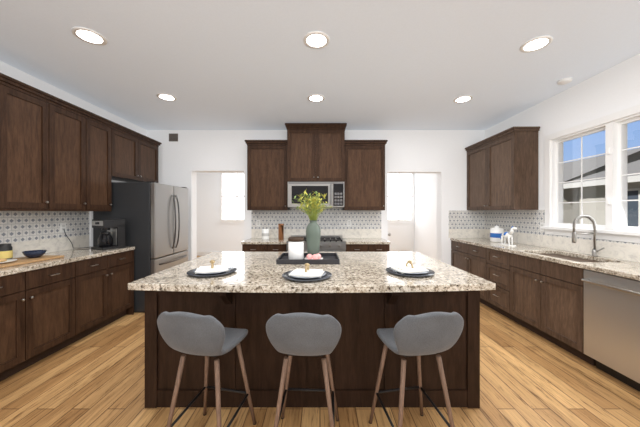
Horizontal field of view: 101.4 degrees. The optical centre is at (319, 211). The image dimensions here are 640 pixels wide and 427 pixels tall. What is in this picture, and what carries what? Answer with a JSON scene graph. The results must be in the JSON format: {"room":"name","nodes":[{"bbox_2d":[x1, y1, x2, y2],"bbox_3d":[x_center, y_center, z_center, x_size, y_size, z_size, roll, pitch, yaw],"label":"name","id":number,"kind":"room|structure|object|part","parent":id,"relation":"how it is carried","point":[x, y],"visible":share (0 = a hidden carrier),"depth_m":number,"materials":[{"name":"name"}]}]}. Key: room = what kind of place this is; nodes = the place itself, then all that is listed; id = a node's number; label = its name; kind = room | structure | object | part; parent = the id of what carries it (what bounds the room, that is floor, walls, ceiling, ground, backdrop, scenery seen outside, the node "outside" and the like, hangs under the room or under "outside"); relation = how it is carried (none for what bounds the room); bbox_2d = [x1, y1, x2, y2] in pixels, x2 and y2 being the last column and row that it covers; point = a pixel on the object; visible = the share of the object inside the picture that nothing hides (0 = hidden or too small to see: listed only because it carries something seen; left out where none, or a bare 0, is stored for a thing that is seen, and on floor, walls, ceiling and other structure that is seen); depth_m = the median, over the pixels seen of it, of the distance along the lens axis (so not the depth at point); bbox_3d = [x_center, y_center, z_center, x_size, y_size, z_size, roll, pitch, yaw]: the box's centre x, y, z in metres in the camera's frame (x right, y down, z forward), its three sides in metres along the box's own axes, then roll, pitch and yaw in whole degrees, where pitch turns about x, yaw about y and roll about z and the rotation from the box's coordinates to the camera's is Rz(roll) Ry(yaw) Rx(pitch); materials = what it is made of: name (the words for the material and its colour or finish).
{"room":"kitchen","nodes":[
{"label":"kitchen","id":0,"kind":"room"},
{"bbox_2d":[0,61,146,257],"bbox_3d":[-3.220,-0.050,1.155,0.140,2.880,7.510,0,0,0],"label":"wall","id":1,"kind":"structure","parent":0,"point":[19,75],"depth_m":3.31,"materials":[{"name":"paint"}]},
{"bbox_2d":[0,77,11,208],"bbox_3d":[-2.974,-0.594,1.805,0.328,1.128,1.094,0,0,0],"label":"upper cabinet","id":2,"kind":"object","parent":1,"relation":"attached to","point":[5,86],"depth_m":2.34,"materials":[{"name":"brown wood"}]},
{"bbox_2d":[12,85,55,208],"bbox_3d":[-2.974,-0.594,2.503,0.328,1.128,0.550,0,0,0],"label":"upper cabinet","id":3,"kind":"object","parent":1,"relation":"attached to","point":[33,115],"depth_m":2.57,"materials":[{"name":"brown wood"}]},
{"bbox_2d":[0,211,88,257],"bbox_3d":[-3.144,0.220,2.007,0.010,0.498,3.115,0,0,0],"label":"backsplash","id":4,"kind":"structure","parent":1,"relation":"attached to","point":[21,231],"depth_m":2.98,"materials":[{"name":"tile"}]},
{"bbox_2d":[60,223,65,232],"bbox_3d":[-3.136,0.190,3.200,0.008,0.116,0.070,0,0,0],"label":"electrical outlet","id":5,"kind":"object","parent":4,"relation":"attached to","point":[62,227],"visible":1,"depth_m":3.19,"materials":[{"name":"white plastic"}]},
{"bbox_2d":[56,101,91,208],"bbox_3d":[-2.974,-0.594,2.931,0.328,1.128,0.555,0,0,0],"label":"upper cabinet","id":6,"kind":"object","parent":1,"relation":"attached to","point":[57,154],"depth_m":3.00,"materials":[{"name":"brown wood"}]},
{"bbox_2d":[92,117,115,208],"bbox_3d":[-2.974,-0.594,3.341,0.328,1.128,0.512,0,0,0],"label":"upper cabinet","id":7,"kind":"object","parent":1,"relation":"attached to","point":[103,134],"depth_m":3.40,"materials":[{"name":"brown wood"}]},
{"bbox_2d":[116,129,159,181],"bbox_3d":[-2.974,-0.822,4.047,0.328,0.673,1.025,0,0,0],"label":"upper cabinet","id":8,"kind":"object","parent":1,"relation":"attached to","point":[136,157],"depth_m":3.99,"materials":[{"name":"brown wood"}]},
{"bbox_2d":[197,172,243,251],"bbox_3d":[-1.145,-0.050,2.955,8.290,2.880,11.110,0,0,0],"label":"wall","id":9,"kind":"structure","parent":0,"point":[214,234],"depth_m":8.37,"materials":[{"name":"paint"}]},
{"bbox_2d":[197,252,210,255],"bbox_3d":[-1.075,1.330,8.362,8.150,0.120,0.014,0,0,0],"label":"baseboard","id":10,"kind":"structure","parent":9,"relation":"attached to","point":[201,253],"depth_m":8.36,"materials":[{"name":"white"}]},
{"bbox_2d":[220,172,243,222],"bbox_3d":[-2.625,-0.485,8.315,1.110,1.650,0.050,0,0,0],"label":"window","id":11,"kind":"structure","parent":9,"relation":"in","point":[231,197],"depth_m":8.33,"materials":[{"name":"white glass"}]},
{"bbox_2d":[147,130,484,264],"bbox_3d":[-0.075,-0.050,4.870,6.150,2.880,0.200,0,0,0],"label":"wall","id":12,"kind":"structure","parent":0,"point":[186,157],"depth_m":4.77,"materials":[{"name":"paint"}]},
{"bbox_2d":[169,134,177,140],"bbox_3d":[-2.665,-1.355,4.761,0.160,0.140,0.016,0,0,0],"label":"air vent","id":13,"kind":"object","parent":12,"relation":"in","point":[173,137],"visible":1,"depth_m":4.75,"materials":[{"name":"grey metal"}]},
{"bbox_2d":[251,208,380,237],"bbox_3d":[-0.065,0.195,4.764,2.360,0.549,0.010,0,0,0],"label":"backsplash","id":14,"kind":"structure","parent":12,"relation":"attached to","point":[333,221],"depth_m":4.76,"materials":[{"name":"tile"}]},
{"bbox_2d":[449,210,484,237],"bbox_3d":[2.664,0.220,4.764,0.649,0.498,0.010,0,0,0],"label":"backsplash","id":15,"kind":"structure","parent":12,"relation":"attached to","point":[466,223],"depth_m":4.76,"materials":[{"name":"tile"}]},
{"bbox_2d":[0,256,639,426],"bbox_3d":[-1.075,1.440,2.885,8.150,0.100,10.970,0,0,0],"label":"floor","id":16,"kind":"structure","parent":0,"point":[529,378],"depth_m":1.99,"materials":[{"name":"brown wood"}]},
{"bbox_2d":[0,261,83,381],"bbox_3d":[-2.833,0.950,2.255,0.608,0.880,1.034,0,0,0],"label":"base cabinet","id":17,"kind":"object","parent":16,"relation":"on","point":[42,310],"depth_m":2.37,"materials":[{"name":"brown wood"}]},
{"bbox_2d":[0,247,134,276],"bbox_3d":[-2.826,0.490,2.007,0.622,0.040,3.115,0,0,0],"label":"countertop","id":18,"kind":"structure","parent":17,"relation":"on","point":[70,255],"depth_m":2.67,"materials":[{"name":"beige stone"}]},
{"bbox_2d":[0,243,12,258],"bbox_3d":[-3.020,0.387,2.500,0.118,0.165,0.116,0,0,0],"label":"jar","id":19,"kind":"object","parent":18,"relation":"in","point":[6,250],"visible":0.73,"depth_m":2.48,"materials":[{"name":"yellow"}]},
{"bbox_2d":[0,255,63,267],"bbox_3d":[-2.810,0.459,2.450,0.320,0.020,0.540,0,0,0],"label":"cutting board","id":20,"kind":"object","parent":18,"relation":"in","point":[22,260],"visible":0.65,"depth_m":2.48,"materials":[{"name":"brown wood"}]},
{"bbox_2d":[0,259,16,263],"bbox_3d":[-2.820,0.429,2.300,0.214,0.038,0.214,0,0,0],"label":"plate","id":21,"kind":"object","parent":20,"relation":"on","point":[2,261],"visible":1,"depth_m":2.31,"materials":[{"name":"white ceramic"}]},
{"bbox_2d":[22,250,46,257],"bbox_3d":[-2.810,0.416,2.580,0.170,0.065,0.170,0,0,0],"label":"bowl","id":22,"kind":"object","parent":20,"relation":"on","point":[34,253],"visible":1,"depth_m":2.55,"materials":[{"name":"blue ceramic"}]},
{"bbox_2d":[91,219,124,249],"bbox_3d":[-2.719,0.282,3.370,0.241,0.375,0.260,0,0,22],"label":"coffee maker","id":23,"kind":"object","parent":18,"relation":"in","point":[112,236],"visible":1,"depth_m":3.32,"materials":[{"name":"black plastic"}]},
{"bbox_2d":[84,249,134,336],"bbox_3d":[-2.833,0.950,3.106,0.608,0.880,0.915,0,0,0],"label":"base cabinet","id":24,"kind":"object","parent":16,"relation":"on","point":[107,296],"depth_m":3.13,"materials":[{"name":"brown wood"}]},
{"bbox_2d":[93,182,187,311],"bbox_3d":[-2.659,0.484,4.060,0.923,1.812,0.920,0,0,0],"label":"fridge","id":25,"kind":"object","parent":16,"relation":"on","point":[154,215],"visible":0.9,"depth_m":3.60,"materials":[{"name":"grey metal"}]},
{"bbox_2d":[157,311,255,426],"bbox_3d":[-0.656,0.952,1.547,0.399,0.880,0.458,0,0,12],"label":"stool","id":26,"kind":"object","parent":16,"relation":"on","point":[207,336],"visible":1,"depth_m":1.39,"materials":[{"name":"grey fabric"}]},
{"bbox_3d":[-0.678,0.660,1.555,0.440,0.306,0.487,0,0,0],"label":"seat","id":27,"kind":"part","parent":26,"relation":"part of","materials":[{"name":"grey fabric"}]},
{"bbox_2d":[266,313,340,426],"bbox_3d":[-0.080,0.952,1.546,0.417,0.880,0.470,0,0,0],"label":"stool","id":28,"kind":"object","parent":16,"relation":"on","point":[290,335],"visible":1,"depth_m":1.36,"materials":[{"name":"grey fabric"}]},
{"bbox_3d":[-0.088,0.660,1.544,0.421,0.306,0.473,0,0,0],"label":"seat","id":29,"kind":"part","parent":28,"relation":"part of","materials":[{"name":"grey fabric"}]},
{"bbox_2d":[145,292,479,407],"bbox_3d":[-0.055,0.953,2.406,2.376,0.875,1.347,0,0,0],"label":"kitchen island","id":30,"kind":"object","parent":16,"relation":"on","point":[361,298],"depth_m":1.87,"materials":[{"name":"wood"}]},
{"bbox_2d":[128,252,495,291],"bbox_3d":[-0.055,0.493,2.385,2.426,0.045,1.450,0,0,0],"label":"island countertop","id":31,"kind":"structure","parent":30,"relation":"on","point":[256,271],"depth_m":1.88,"materials":[{"name":"beige stone"}]},
{"bbox_2d":[187,260,236,276],"bbox_3d":[-0.833,0.420,2.030,0.360,0.098,0.360,0,0,0],"label":"place setting","id":32,"kind":"object","parent":31,"relation":"on","point":[211,270],"visible":1,"depth_m":1.98,"materials":[{"name":"grey"}]},
{"bbox_2d":[282,263,331,280],"bbox_3d":[-0.094,0.420,1.905,0.360,0.098,0.360,0,0,0],"label":"place setting","id":33,"kind":"object","parent":31,"relation":"on","point":[305,274],"visible":1,"depth_m":1.85,"materials":[{"name":"grey"}]},
{"bbox_2d":[276,253,339,263],"bbox_3d":[-0.108,0.448,2.550,0.570,0.042,0.400,0,0,0],"label":"tray","id":34,"kind":"object","parent":31,"relation":"on","point":[328,258],"visible":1,"depth_m":2.35,"materials":[{"name":"grey"}]},
{"bbox_2d":[288,237,303,258],"bbox_3d":[-0.233,0.352,2.550,0.156,0.208,0.156,0,0,0],"label":"candle jar","id":35,"kind":"object","parent":34,"relation":"on","point":[295,247],"visible":0.96,"depth_m":2.49,"materials":[{"name":"white ceramic"}]},
{"bbox_2d":[292,190,331,254],"bbox_3d":[-0.085,0.112,2.644,0.428,0.689,0.387,0,0,0],"label":"vase","id":36,"kind":"object","parent":34,"relation":"on","point":[313,232],"visible":0.96,"depth_m":2.60,"materials":[{"name":"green ceramic"}]},
{"bbox_2d":[304,254,322,258],"bbox_3d":[-0.058,0.425,2.462,0.178,0.062,0.178,0,0,0],"label":"dish","id":37,"kind":"object","parent":34,"relation":"on","point":[314,256],"visible":0.69,"depth_m":2.44,"materials":[{"name":"pink ceramic"}]},
{"bbox_2d":[386,260,434,276],"bbox_3d":[0.694,0.420,2.030,0.360,0.098,0.360,0,0,0],"label":"place setting","id":38,"kind":"object","parent":31,"relation":"on","point":[411,269],"visible":1,"depth_m":1.98,"materials":[{"name":"grey ceramic"}]},
{"bbox_2d":[241,123,390,251],"bbox_3d":[-0.065,-0.037,4.405,2.400,2.855,0.706,0,0,0],"label":"kitchen cabinets","id":39,"kind":"object","parent":16,"relation":"on","point":[332,163],"visible":0.67,"depth_m":4.37,"materials":[{"name":"brown wood"}]},
{"bbox_2d":[262,229,268,239],"bbox_3d":[-0.930,0.379,4.470,0.126,0.180,0.126,0,0,0],"label":"jar","id":40,"kind":"object","parent":39,"relation":"in","point":[265,234],"visible":1,"depth_m":4.42,"materials":[{"name":"white ceramic"}]},
{"bbox_2d":[278,223,283,239],"bbox_3d":[-0.660,0.332,4.440,0.096,0.275,0.096,0,0,0],"label":"pepper mill","id":41,"kind":"object","parent":39,"relation":"in","point":[281,231],"visible":1,"depth_m":4.40,"materials":[{"name":"brown"}]},
{"bbox_2d":[286,235,345,251],"bbox_3d":[-0.060,0.905,4.401,0.930,0.970,0.698,0,0,0],"label":"range","id":42,"kind":"object","parent":39,"relation":"in","point":[328,243],"depth_m":4.11,"materials":[{"name":"silver metal"}]},
{"bbox_2d":[287,181,344,207],"bbox_3d":[-0.068,-0.291,4.526,0.945,0.423,0.465,0,0,0],"label":"microwave","id":43,"kind":"object","parent":39,"relation":"in","point":[335,190],"depth_m":4.34,"materials":[{"name":"silver metal"}]},
{"bbox_2d":[241,237,390,244],"bbox_3d":[-0.065,0.490,4.447,2.360,0.040,0.623,0,0,0],"label":"countertop","id":44,"kind":"structure","parent":39,"relation":"on","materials":[{"name":"stone"}]},
{"bbox_2d":[369,312,463,426],"bbox_3d":[0.554,0.952,1.547,0.396,0.880,0.457,0,0,-10],"label":"stool","id":45,"kind":"object","parent":16,"relation":"on","point":[419,335],"visible":1,"depth_m":1.39,"materials":[{"name":"grey fabric"}]},
{"bbox_3d":[0.575,0.660,1.554,0.432,0.306,0.484,0,0,0],"label":"seat","id":46,"kind":"part","parent":45,"relation":"part of","materials":[{"name":"grey fabric"}]},
{"bbox_2d":[450,239,465,270],"bbox_3d":[2.681,0.950,4.455,0.613,0.880,0.606,0,0,0],"label":"base cabinet","id":47,"kind":"object","parent":16,"relation":"on","point":[458,250],"depth_m":4.51,"materials":[{"name":"brown wood"}]},
{"bbox_2d":[466,243,481,302],"bbox_3d":[2.681,0.950,4.012,0.613,0.880,0.528,0,0,0],"label":"base cabinet","id":48,"kind":"object","parent":16,"relation":"on","point":[473,252],"depth_m":4.04,"materials":[{"name":"brown wood"}]},
{"bbox_2d":[482,247,505,315],"bbox_3d":[2.681,0.950,3.517,0.613,0.880,0.587,0,0,0],"label":"base cabinet","id":49,"kind":"object","parent":16,"relation":"on","point":[493,260],"depth_m":3.57,"materials":[{"name":"brown wood"}]},
{"bbox_2d":[506,251,573,354],"bbox_3d":[2.681,0.950,2.826,0.613,0.880,0.919,0,0,0],"label":"base cabinet","id":50,"kind":"object","parent":16,"relation":"on","point":[539,292],"depth_m":2.80,"materials":[{"name":"brown wood"}]},
{"bbox_2d":[574,267,639,391],"bbox_3d":[2.681,0.950,2.097,0.613,0.880,0.667,0,0,0],"label":"base cabinet","id":51,"kind":"object","parent":16,"relation":"on","point":[585,307],"depth_m":2.16,"materials":[{"name":"brown"}]},
{"bbox_2d":[458,239,639,278],"bbox_3d":[2.676,0.490,2.579,0.623,0.040,4.358,0,0,0],"label":"countertop","id":52,"kind":"structure","parent":51,"relation":"on","point":[615,266],"depth_m":2.71,"materials":[{"name":"beige stone"}]},
{"bbox_2d":[490,226,503,241],"bbox_3d":[2.780,0.342,4.120,0.181,0.255,0.178,0,0,0],"label":"canister","id":53,"kind":"object","parent":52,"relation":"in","point":[496,232],"visible":0.94,"depth_m":4.06,"materials":[{"name":"white ceramic"}]},
{"bbox_2d":[498,226,516,245],"bbox_3d":[2.640,0.334,3.672,0.100,0.270,0.314,0,0,0],"label":"horse figurine","id":54,"kind":"object","parent":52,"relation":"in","point":[508,235],"visible":1,"depth_m":3.63,"materials":[{"name":"white ceramic"}]},
{"bbox_2d":[534,251,605,262],"bbox_3d":[2.655,0.602,2.825,0.442,0.208,0.762,0,0,0],"label":"sink","id":55,"kind":"object","parent":52,"relation":"in","point":[555,253],"depth_m":2.91,"materials":[{"name":"silver metal"}]},
{"bbox_2d":[572,215,603,256],"bbox_3d":[2.810,0.248,2.747,0.267,0.443,0.121,0,0,0],"label":"faucet","id":56,"kind":"object","parent":52,"relation":"on","point":[574,233],"visible":1,"depth_m":2.77,"materials":[{"name":"silver metal"}]},
{"bbox_2d":[581,269,639,391],"bbox_3d":[2.643,0.953,2.065,0.654,0.875,0.600,0,0,0],"label":"dishwasher","id":57,"kind":"object","parent":51,"relation":"in","point":[610,302],"depth_m":2.13,"materials":[{"name":"silver metal"}]},
{"bbox_2d":[0,0,639,129],"bbox_3d":[-1.075,-1.540,2.885,8.150,0.100,10.970,0,0,0],"label":"ceiling","id":58,"kind":"structure","parent":0,"point":[261,65],"depth_m":2.51,"materials":[{"name":"paint"}]},
{"bbox_2d":[71,27,106,45],"bbox_3d":[-1.950,-1.484,2.220,0.230,0.010,0.230,0,0,0],"label":"recessed light","id":59,"kind":"object","parent":58,"relation":"in","point":[87,35],"visible":1,"depth_m":2.21,"materials":[{"name":"white plastic"}]},
{"bbox_2d":[156,93,176,100],"bbox_3d":[-1.985,-1.484,3.395,0.230,0.010,0.230,0,0,0],"label":"recessed light","id":60,"kind":"object","parent":58,"relation":"in","point":[165,96],"visible":1,"depth_m":3.39,"materials":[{"name":"white"}]},
{"bbox_2d":[307,94,324,101],"bbox_3d":[-0.050,-1.484,3.425,0.230,0.010,0.230,0,0,0],"label":"recessed light","id":61,"kind":"object","parent":58,"relation":"in","point":[315,98],"visible":1,"depth_m":3.42,"materials":[{"name":"white plastic"}]},
{"bbox_2d":[303,31,329,48],"bbox_3d":[-0.030,-1.484,2.270,0.230,0.010,0.230,0,0,0],"label":"recessed light","id":62,"kind":"object","parent":58,"relation":"in","point":[316,39],"visible":1,"depth_m":2.26,"materials":[{"name":"white plastic"}]},
{"bbox_2d":[453,95,472,102],"bbox_3d":[1.885,-1.484,3.455,0.230,0.010,0.230,0,0,0],"label":"recessed light","id":63,"kind":"object","parent":58,"relation":"in","point":[464,98],"visible":1,"depth_m":3.45,"materials":[{"name":"white"}]},
{"bbox_2d":[520,35,552,52],"bbox_3d":[1.915,-1.484,2.325,0.230,0.010,0.230,0,0,0],"label":"recessed light","id":64,"kind":"object","parent":58,"relation":"in","point":[536,43],"visible":1,"depth_m":2.32,"materials":[{"name":"white"}]},
{"bbox_2d":[557,77,572,84],"bbox_3d":[2.765,-1.472,2.960,0.130,0.034,0.130,0,0,0],"label":"smoke detector","id":65,"kind":"object","parent":58,"relation":"attached to","point":[564,81],"visible":1,"depth_m":2.93,"materials":[{"name":"white plastic"}]},
{"bbox_2d":[388,223,413,251],"bbox_3d":[2.500,0.868,8.308,0.960,1.045,0.120,0,0,0],"label":"hall door","id":66,"kind":"structure","parent":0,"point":[401,238],"depth_m":8.32,"materials":[{"name":"white wood"}]},
{"bbox_2d":[388,174,413,222],"bbox_3d":[2.500,-0.485,8.315,0.960,1.650,0.050,0,0,0],"label":"window","id":67,"kind":"structure","parent":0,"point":[400,198],"depth_m":8.33,"materials":[{"name":"white glass"}]},
{"bbox_2d":[414,53,639,261],"bbox_3d":[3.070,-0.050,2.885,0.140,2.880,10.970,0,0,0],"label":"wall","id":68,"kind":"structure","parent":0,"point":[614,89],"depth_m":3.32,"materials":[{"name":"paint"}]},
{"bbox_2d":[467,131,537,209],"bbox_3d":[2.824,-0.569,4.168,0.328,1.078,1.165,0,0,0],"label":"upper cabinet","id":69,"kind":"object","parent":68,"relation":"attached to","point":[502,172],"depth_m":3.77,"materials":[{"name":"brown wood"}]},
{"bbox_2d":[485,210,639,261],"bbox_3d":[2.994,0.220,2.579,0.010,0.498,4.359,0,0,0],"label":"backsplash","id":70,"kind":"structure","parent":68,"relation":"attached to","point":[526,223],"depth_m":3.54,"materials":[{"name":"tile"}]},
{"bbox_2d":[540,104,639,242],"bbox_3d":[3.040,-0.357,2.710,0.200,1.295,1.570,0,0,0],"label":"kitchen window","id":71,"kind":"structure","parent":68,"relation":"in","point":[615,227],"depth_m":2.76,"materials":[{"name":"white wood"}]},
{"label":"outside","id":72,"kind":"structure","parent":0,"visible":0},
{"bbox_3d":[31.595,1.715,15.000,56.810,0.050,90.000,0,0,0],"label":"ground","id":73,"kind":"structure","parent":72,"visible":0},
{"bbox_2d":[563,148,639,226],"bbox_3d":[15.240,-0.760,12.750,10.420,4.900,23.400,0,0,0],"label":"house","id":74,"kind":"structure","parent":73,"relation":"on","point":[600,197],"depth_m":10.40,"materials":[{"name":"white"}]}
]}

